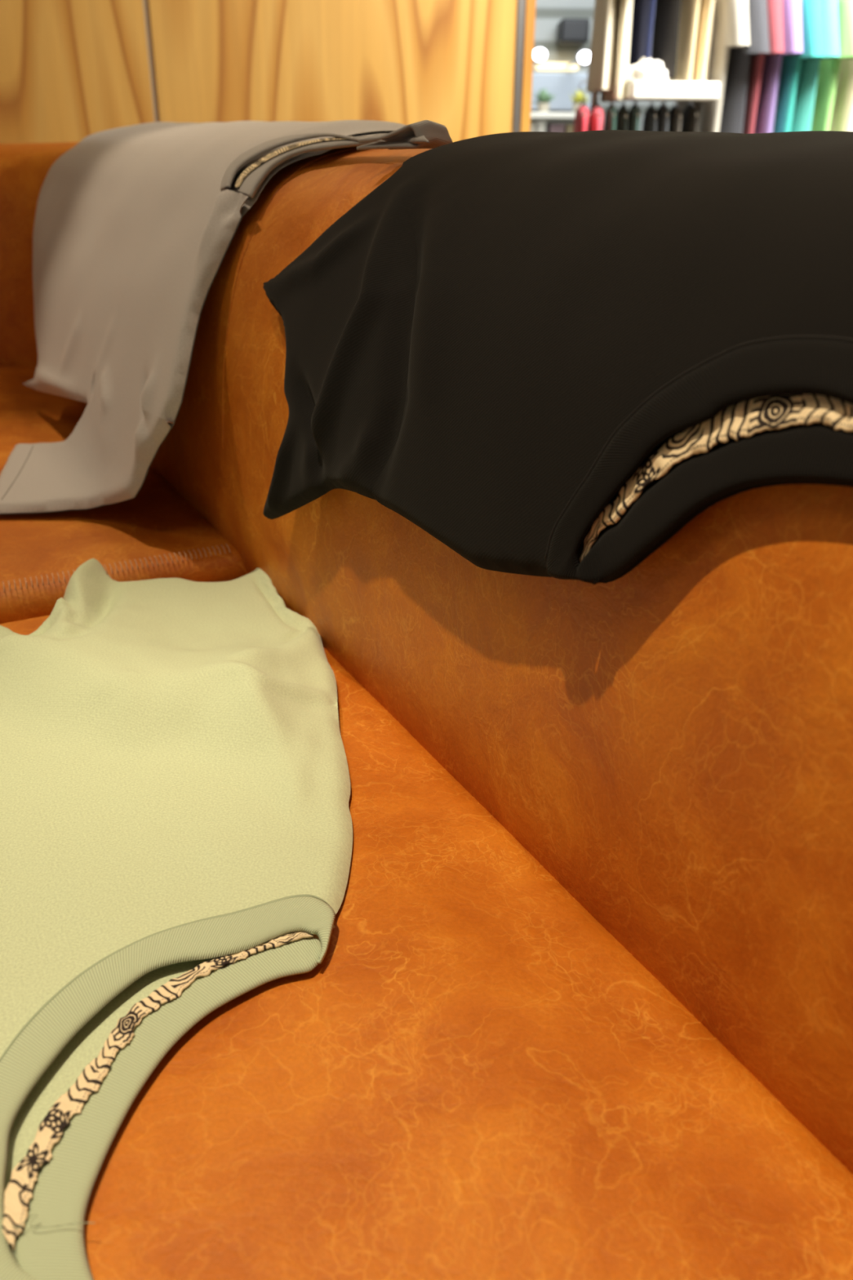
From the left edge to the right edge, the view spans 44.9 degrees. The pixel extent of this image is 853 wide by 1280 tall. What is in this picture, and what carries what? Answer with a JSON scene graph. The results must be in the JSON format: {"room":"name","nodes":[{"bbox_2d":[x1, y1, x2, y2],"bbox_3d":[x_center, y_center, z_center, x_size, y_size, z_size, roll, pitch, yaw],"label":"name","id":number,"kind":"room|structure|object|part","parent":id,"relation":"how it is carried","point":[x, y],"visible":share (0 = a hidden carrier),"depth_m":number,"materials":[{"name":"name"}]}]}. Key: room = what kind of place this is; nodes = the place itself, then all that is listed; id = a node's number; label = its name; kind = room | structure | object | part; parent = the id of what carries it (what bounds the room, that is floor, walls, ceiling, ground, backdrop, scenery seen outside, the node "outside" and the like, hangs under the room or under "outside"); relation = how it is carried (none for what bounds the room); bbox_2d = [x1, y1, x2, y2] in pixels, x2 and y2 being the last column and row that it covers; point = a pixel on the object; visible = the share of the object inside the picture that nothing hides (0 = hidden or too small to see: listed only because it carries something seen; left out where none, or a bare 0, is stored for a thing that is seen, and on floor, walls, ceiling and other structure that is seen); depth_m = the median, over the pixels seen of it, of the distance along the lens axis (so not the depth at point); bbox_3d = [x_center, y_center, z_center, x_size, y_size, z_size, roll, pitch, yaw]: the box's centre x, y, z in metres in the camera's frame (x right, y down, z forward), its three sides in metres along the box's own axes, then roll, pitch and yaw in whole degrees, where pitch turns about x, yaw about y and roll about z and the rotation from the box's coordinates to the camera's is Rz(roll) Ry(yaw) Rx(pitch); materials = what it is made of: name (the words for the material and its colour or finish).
{"room":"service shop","nodes":[
{"label":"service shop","id":0,"kind":"room"},
{"bbox_2d":[0,0,517,143],"bbox_3d":[-1.236,-1.784,2.184,3.411,2.900,0.030,-13,29,-26],"label":"wall","id":1,"kind":"structure","parent":0,"point":[451,64],"depth_m":2.76,"materials":[{"name":"brown wood"}]},
{"bbox_2d":[142,0,159,122],"bbox_3d":[-0.707,-1.907,2.446,0.020,2.900,0.020,-13,29,-26],"label":"trim","id":2,"kind":"structure","parent":1,"relation":"attached to","point":[145,2],"depth_m":2.64,"materials":[{"name":"beige wood"}]},
{"bbox_2d":[512,0,525,132],"bbox_3d":[0.275,-2.132,2.922,0.024,2.900,0.030,-13,29,-26],"label":"trim","id":3,"kind":"structure","parent":1,"relation":"attached to","point":[521,3],"depth_m":3.11,"materials":[{"name":"silver metal"}]},
{"bbox_2d":[520,0,536,132],"bbox_3d":[0.305,-2.141,2.941,0.033,2.900,0.030,-13,29,-26],"label":"trim","id":4,"kind":"structure","parent":1,"relation":"attached to","point":[530,5],"depth_m":3.12,"materials":[{"name":"brown wood"}]},
{"bbox_2d":[530,0,676,132],"bbox_3d":[2.539,-4.219,7.220,8.000,2.900,0.100,1,26,0],"label":"wall","id":5,"kind":"structure","parent":0,"point":[548,13],"depth_m":7.19,"materials":[{"name":"white paint"}]},
{"bbox_2d":[533,46,546,64],"bbox_3d":[0.690,-3.790,6.755,0.100,0.100,1.127,1,26,0],"label":"wall lamp","id":6,"kind":"object","parent":5,"relation":"attached to","point":[540,52],"visible":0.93,"depth_m":6.26,"materials":[{"name":"white"}]},
{"bbox_3d":[0.688,-3.554,6.274,0.085,0.068,0.054,1,26,0],"label":"bulb","id":7,"kind":"part","parent":6,"relation":"part of","materials":[{"name":"white glass"}]},
{"bbox_2d":[535,62,578,71],"bbox_3d":[0.912,-4.007,7.219,0.290,0.046,0.100,1,26,0],"label":"strip light","id":8,"kind":"object","parent":5,"relation":"attached to","point":[545,65],"visible":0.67,"depth_m":7.18,"materials":[{"name":"beige plastic"}]},
{"bbox_2d":[531,71,591,111],"bbox_3d":[0.912,-3.792,7.158,0.465,0.227,0.400,1,26,0],"label":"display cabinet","id":9,"kind":"object","parent":5,"relation":"attached to","point":[561,84],"visible":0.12,"depth_m":6.97,"materials":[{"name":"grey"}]},
{"bbox_2d":[556,17,590,45],"bbox_3d":[1.000,-4.147,7.050,0.193,0.141,0.280,1,26,0],"label":"loudspeaker","id":10,"kind":"object","parent":5,"relation":"attached to","point":[570,32],"visible":1,"depth_m":6.93,"materials":[{"name":"black plastic"}]},
{"bbox_2d":[564,48,590,68],"bbox_3d":[0.966,-3.776,6.760,0.100,0.100,1.127,1,26,0],"label":"wall lamp","id":11,"kind":"object","parent":5,"relation":"attached to","point":[582,57],"visible":0.84,"depth_m":6.30,"materials":[{"name":"white"}]},
{"bbox_3d":[0.964,-3.540,6.279,0.085,0.068,0.054,1,26,0],"label":"bulb","id":12,"kind":"part","parent":11,"relation":"part of","materials":[{"name":"white glass"}]},
{"bbox_3d":[1.009,-0.971,3.975,12.000,0.100,16.000,1,26,0],"label":"floor","id":13,"kind":"structure","parent":0,"visible":0},
{"bbox_2d":[0,142,852,1279],"bbox_3d":[-0.471,0.098,0.734,1.495,0.810,3.247,-13,29,-26],"label":"sofa","id":14,"kind":"object","parent":13,"relation":"on","point":[578,1005],"visible":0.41,"depth_m":0.50,"materials":[{"name":"orange leather"}]},
{"bbox_2d":[0,365,247,624],"bbox_3d":[-0.725,-0.158,1.425,0.632,0.218,1.143,-13,29,-26],"label":"seat cushion","id":15,"kind":"object","parent":14,"relation":"on","point":[165,531],"depth_m":1.09,"materials":[{"name":"orange leather"}]},
{"bbox_2d":[0,558,352,1279],"bbox_3d":[-0.331,0.106,0.634,0.635,0.045,0.861,-8,27,-16],"label":"t-shirt","id":16,"kind":"object","parent":14,"relation":"on","point":[176,826],"visible":1,"depth_m":0.62,"materials":[{"name":"green"}]},
{"bbox_3d":[-0.276,0.199,0.492,0.525,0.003,0.503,-7,27,-15],"label":"panel","id":17,"kind":"part","parent":16,"relation":"part of","materials":[{"name":"green fabric"}]},
{"bbox_3d":[-0.341,0.104,0.637,0.620,0.040,0.712,-8,27,-16],"label":"panel","id":18,"kind":"part","parent":16,"relation":"part of","materials":[{"name":"fabric"}]},
{"bbox_2d":[0,120,453,514],"bbox_3d":[-0.270,-0.453,1.333,0.572,0.390,1.124,-6,27,-14],"label":"t-shirt","id":19,"kind":"object","parent":14,"relation":"on","point":[135,226],"visible":0.94,"depth_m":1.15,"materials":[{"name":"grey fabric"}]},
{"bbox_3d":[-0.321,-0.510,1.415,0.429,0.360,0.973,-13,29,-26],"label":"panel","id":20,"kind":"part","parent":19,"relation":"part of","materials":[{"name":"grey fabric"}]},
{"bbox_2d":[0,615,852,1279],"bbox_3d":[-0.029,0.418,0.281,0.632,0.202,1.761,-13,29,-26],"label":"seat cushion","id":21,"kind":"object","parent":14,"relation":"on","point":[484,1070],"depth_m":0.47,"materials":[{"name":"orange leather"}]},
{"bbox_2d":[262,129,852,584],"bbox_3d":[0.290,0.001,0.478,0.368,0.423,1.300,-13,29,-26],"label":"t-shirt","id":22,"kind":"object","parent":14,"relation":"on","point":[547,354],"visible":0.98,"depth_m":0.55,"materials":[{"name":"black fabric"}]},
{"bbox_3d":[0.235,-0.070,0.410,0.201,0.225,1.071,-13,29,-26],"label":"panel","id":23,"kind":"part","parent":22,"relation":"part of","materials":[{"name":"black fabric"}]},
{"bbox_2d":[529,111,590,131],"bbox_3d":[0.783,-2.826,6.574,0.383,0.939,0.500,1,26,0],"label":"countertop","id":24,"kind":"structure","parent":13,"relation":"on","point":[534,115],"depth_m":6.15,"materials":[{"name":"beige"}]},
{"bbox_2d":[530,122,536,131],"bbox_3d":[0.648,-3.120,6.375,0.036,0.125,0.210,1,26,0],"label":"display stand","id":25,"kind":"object","parent":24,"relation":"on","point":[533,124],"visible":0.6,"depth_m":6.27,"materials":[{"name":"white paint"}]},
{"bbox_2d":[533,120,546,131],"bbox_3d":[0.698,-3.125,6.372,0.056,0.136,0.210,1,26,0],"label":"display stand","id":26,"kind":"object","parent":24,"relation":"on","point":[540,125],"visible":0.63,"depth_m":6.27,"materials":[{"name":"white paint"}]},
{"bbox_2d":[531,87,556,111],"bbox_3d":[0.702,-3.241,6.200,0.153,0.134,0.123,15,29,27],"label":"potted plant","id":27,"kind":"object","parent":24,"relation":"on","point":[544,98],"visible":0.97,"depth_m":6.19,"materials":[{"name":"green plant"}]},
{"bbox_3d":[0.703,-3.204,6.222,0.080,0.050,0.080,1,26,0],"label":"pot","id":28,"kind":"part","parent":27,"relation":"part of","materials":[{"name":"beige ceramic"}]},
{"bbox_2d":[546,124,565,132],"bbox_3d":[0.795,-3.116,6.376,0.097,0.119,0.210,1,26,0],"label":"storage box","id":29,"kind":"object","parent":24,"relation":"on","point":[550,127],"visible":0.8,"depth_m":6.27,"materials":[{"name":"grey paint"}]},
{"bbox_2d":[564,124,573,132],"bbox_3d":[0.882,-3.116,6.376,0.068,0.120,0.210,1,26,0],"label":"storage box","id":30,"kind":"object","parent":24,"relation":"on","point":[569,127],"visible":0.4,"depth_m":6.27,"materials":[{"name":"beige paint"}]},
{"bbox_2d":[568,88,591,112],"bbox_3d":[0.925,-3.239,6.198,0.134,0.137,0.113,-11,28,-22],"label":"potted plant","id":31,"kind":"object","parent":24,"relation":"on","point":[578,100],"visible":0.82,"depth_m":6.18,"materials":[{"name":"yellow plant"}]},
{"bbox_3d":[0.916,-3.202,6.222,0.080,0.050,0.080,1,26,0],"label":"pot","id":32,"kind":"part","parent":31,"relation":"part of","materials":[{"name":"beige ceramic"}]},
{"bbox_2d":[590,80,720,111],"bbox_3d":[1.317,-2.178,4.113,1.305,1.950,0.563,-8,27,-16],"label":"clothing rack","id":33,"kind":"object","parent":13,"relation":"on","point":[637,91],"visible":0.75,"depth_m":3.78,"materials":[{"name":"silver metal"}]},
{"bbox_2d":[573,80,589,132],"bbox_3d":[0.612,-1.889,4.139,0.095,0.618,0.400,3,26,4],"label":"garment","id":34,"kind":"object","parent":33,"relation":"hanging from","point":[581,123],"visible":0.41,"depth_m":3.94,"materials":[{"name":"red fabric"}]},
{"bbox_3d":[0.661,-2.158,4.062,0.023,1.950,0.023,1,26,0],"label":"post","id":35,"kind":"part","parent":33,"relation":"part of","materials":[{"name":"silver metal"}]},
{"bbox_2d":[589,90,604,130],"bbox_3d":[0.668,-1.885,4.140,0.063,0.618,0.400,3,26,4],"label":"garment","id":36,"kind":"object","parent":33,"relation":"hanging from","point":[596,116],"visible":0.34,"depth_m":3.93,"materials":[{"name":"red fabric"}]},
{"bbox_2d":[586,0,617,93],"bbox_3d":[0.676,-2.484,3.902,0.090,0.728,0.699,1,26,2],"label":"t-shirt","id":37,"kind":"object","parent":33,"relation":"hanging from","point":[600,73],"visible":0.98,"depth_m":3.89,"materials":[{"name":"beige fabric"}]},
{"bbox_2d":[603,100,617,129],"bbox_3d":[0.722,-1.889,4.138,0.055,0.618,0.400,3,26,4],"label":"garment","id":38,"kind":"object","parent":33,"relation":"hanging from","point":[611,115],"visible":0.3,"depth_m":3.94,"materials":[{"name":"teal fabric"}]},
{"bbox_2d":[600,0,633,102],"bbox_3d":[0.736,-2.453,3.917,0.095,0.728,0.699,1,26,1],"label":"t-shirt","id":39,"kind":"object","parent":33,"relation":"hanging from","point":[624,7],"visible":0.58,"depth_m":3.86,"materials":[{"name":"beige fabric"}]},
{"bbox_2d":[616,100,628,129],"bbox_3d":[0.769,-1.885,4.141,0.071,0.618,0.400,3,26,5],"label":"garment","id":40,"kind":"object","parent":33,"relation":"hanging from","point":[622,122],"visible":0.2,"depth_m":3.94,"materials":[{"name":"grey fabric"}]},
{"bbox_2d":[627,100,640,130],"bbox_3d":[0.815,-1.888,4.137,0.047,0.618,0.400,3,26,4],"label":"garment","id":41,"kind":"object","parent":33,"relation":"hanging from","point":[634,113],"visible":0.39,"depth_m":3.94,"materials":[{"name":"teal fabric"}]},
{"bbox_2d":[628,0,656,66],"bbox_3d":[0.803,-2.529,3.880,0.092,0.728,0.699,-3,26,-8],"label":"t-shirt","id":42,"kind":"object","parent":33,"relation":"hanging from","point":[643,11],"visible":0.39,"depth_m":3.86,"materials":[{"name":"blue fabric"}]},
{"bbox_2d":[626,57,668,83],"bbox_3d":[0.822,-2.134,3.870,0.177,0.089,0.190,15,30,27],"label":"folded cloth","id":43,"kind":"object","parent":33,"relation":"on","point":[645,69],"visible":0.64,"depth_m":3.81,"materials":[{"name":"white fabric"}]},
{"bbox_2d":[641,101,657,131],"bbox_3d":[0.877,-1.884,4.139,0.055,0.618,0.400,3,26,4],"label":"garment","id":44,"kind":"object","parent":33,"relation":"hanging from","point":[650,122],"visible":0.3,"depth_m":3.95,"materials":[{"name":"grey fabric"}]},
{"bbox_2d":[657,101,669,131],"bbox_3d":[0.924,-1.889,4.138,0.071,0.618,0.400,3,26,5],"label":"garment","id":45,"kind":"object","parent":33,"relation":"hanging from","point":[663,111],"visible":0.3,"depth_m":3.93,"materials":[{"name":"grey fabric"}]},
{"bbox_2d":[651,0,681,79],"bbox_3d":[0.878,-2.517,3.885,0.076,0.728,0.699,-4,26,-9],"label":"t-shirt","id":46,"kind":"object","parent":33,"relation":"hanging from","point":[667,12],"visible":0.42,"depth_m":3.84,"materials":[{"name":"black fabric"}]},
{"bbox_2d":[622,80,720,101],"bbox_3d":[0.916,-2.076,3.912,0.317,0.057,0.300,1,26,0],"label":"display shelf","id":47,"kind":"object","parent":33,"relation":"attached to","point":[637,91],"depth_m":3.78,"materials":[{"name":"white"}]},
{"bbox_2d":[668,102,682,131],"bbox_3d":[0.973,-1.884,4.139,0.047,0.618,0.400,3,26,4],"label":"garment","id":48,"kind":"object","parent":33,"relation":"hanging from","point":[675,113],"visible":0.25,"depth_m":3.95,"materials":[{"name":"grey fabric"}]},
{"bbox_2d":[668,0,700,81],"bbox_3d":[0.950,-2.509,3.888,0.090,0.728,0.699,-4,27,-10],"label":"t-shirt","id":49,"kind":"object","parent":33,"relation":"hanging from","point":[689,15],"visible":0.41,"depth_m":3.84,"materials":[{"name":"beige fabric"}]},
{"bbox_2d":[680,101,698,131],"bbox_3d":[1.032,-1.888,4.137,0.055,0.618,0.400,3,26,4],"label":"garment","id":50,"kind":"object","parent":33,"relation":"hanging from","point":[690,122],"visible":0.22,"depth_m":3.96,"materials":[{"name":"grey fabric"}]},
{"bbox_2d":[683,0,715,81],"bbox_3d":[1.010,-2.501,3.892,0.095,0.728,0.699,-3,26,-8],"label":"t-shirt","id":51,"kind":"object","parent":33,"relation":"hanging from","point":[705,18],"visible":0.3,"depth_m":3.83,"materials":[{"name":"beige fabric"}]},
{"bbox_2d":[677,0,750,132],"bbox_3d":[1.084,-2.277,4.002,0.108,0.728,0.699,-4,26,-9],"label":"t-shirt","id":52,"kind":"object","parent":33,"relation":"hanging from","point":[731,22],"visible":0.39,"depth_m":3.84,"materials":[{"name":"grey fabric"}]},
{"bbox_2d":[719,0,769,133],"bbox_3d":[1.149,-2.256,4.012,0.090,0.728,0.699,-4,27,-10],"label":"t-shirt","id":53,"kind":"object","parent":33,"relation":"hanging from","point":[732,117],"visible":0.24,"depth_m":3.87,"materials":[{"name":"grey fabric"}]},
{"bbox_2d":[742,0,784,133],"bbox_3d":[1.215,-2.256,4.011,0.106,0.728,0.699,-3,26,-8],"label":"t-shirt","id":54,"kind":"object","parent":33,"relation":"hanging from","point":[775,7],"visible":0.25,"depth_m":3.84,"materials":[{"name":"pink fabric"}]},
{"bbox_2d":[754,0,803,133],"bbox_3d":[1.278,-2.255,4.011,0.112,0.728,0.699,-4,26,-9],"label":"t-shirt","id":55,"kind":"object","parent":33,"relation":"hanging from","point":[792,9],"visible":0.24,"depth_m":3.86,"materials":[{"name":"purple fabric"}]},
{"bbox_2d":[773,0,824,132],"bbox_3d":[1.352,-2.245,4.016,0.108,0.728,0.699,-4,27,-10],"label":"t-shirt","id":56,"kind":"object","parent":33,"relation":"hanging from","point":[811,10],"visible":0.27,"depth_m":3.84,"materials":[{"name":"teal fabric"}]},
{"bbox_2d":[791,0,839,131],"bbox_3d":[1.417,-2.245,4.016,0.090,0.728,0.699,-3,26,-8],"label":"t-shirt","id":57,"kind":"object","parent":33,"relation":"hanging from","point":[802,116],"visible":0.2,"depth_m":3.86,"materials":[{"name":"teal fabric"}]},
{"bbox_2d":[810,0,852,130],"bbox_3d":[1.496,-2.244,4.015,0.106,0.728,0.699,-4,26,-9],"label":"t-shirt","id":58,"kind":"object","parent":33,"relation":"hanging from","point":[829,68],"visible":0.19,"depth_m":3.88,"materials":[{"name":"green fabric"}]},
{"bbox_2d":[829,58,852,131],"bbox_3d":[1.578,-2.244,4.015,0.112,0.728,0.699,-4,27,-10],"label":"t-shirt","id":59,"kind":"object","parent":33,"relation":"hanging from","point":[842,120],"visible":0.14,"depth_m":3.93,"materials":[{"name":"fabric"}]}
]}

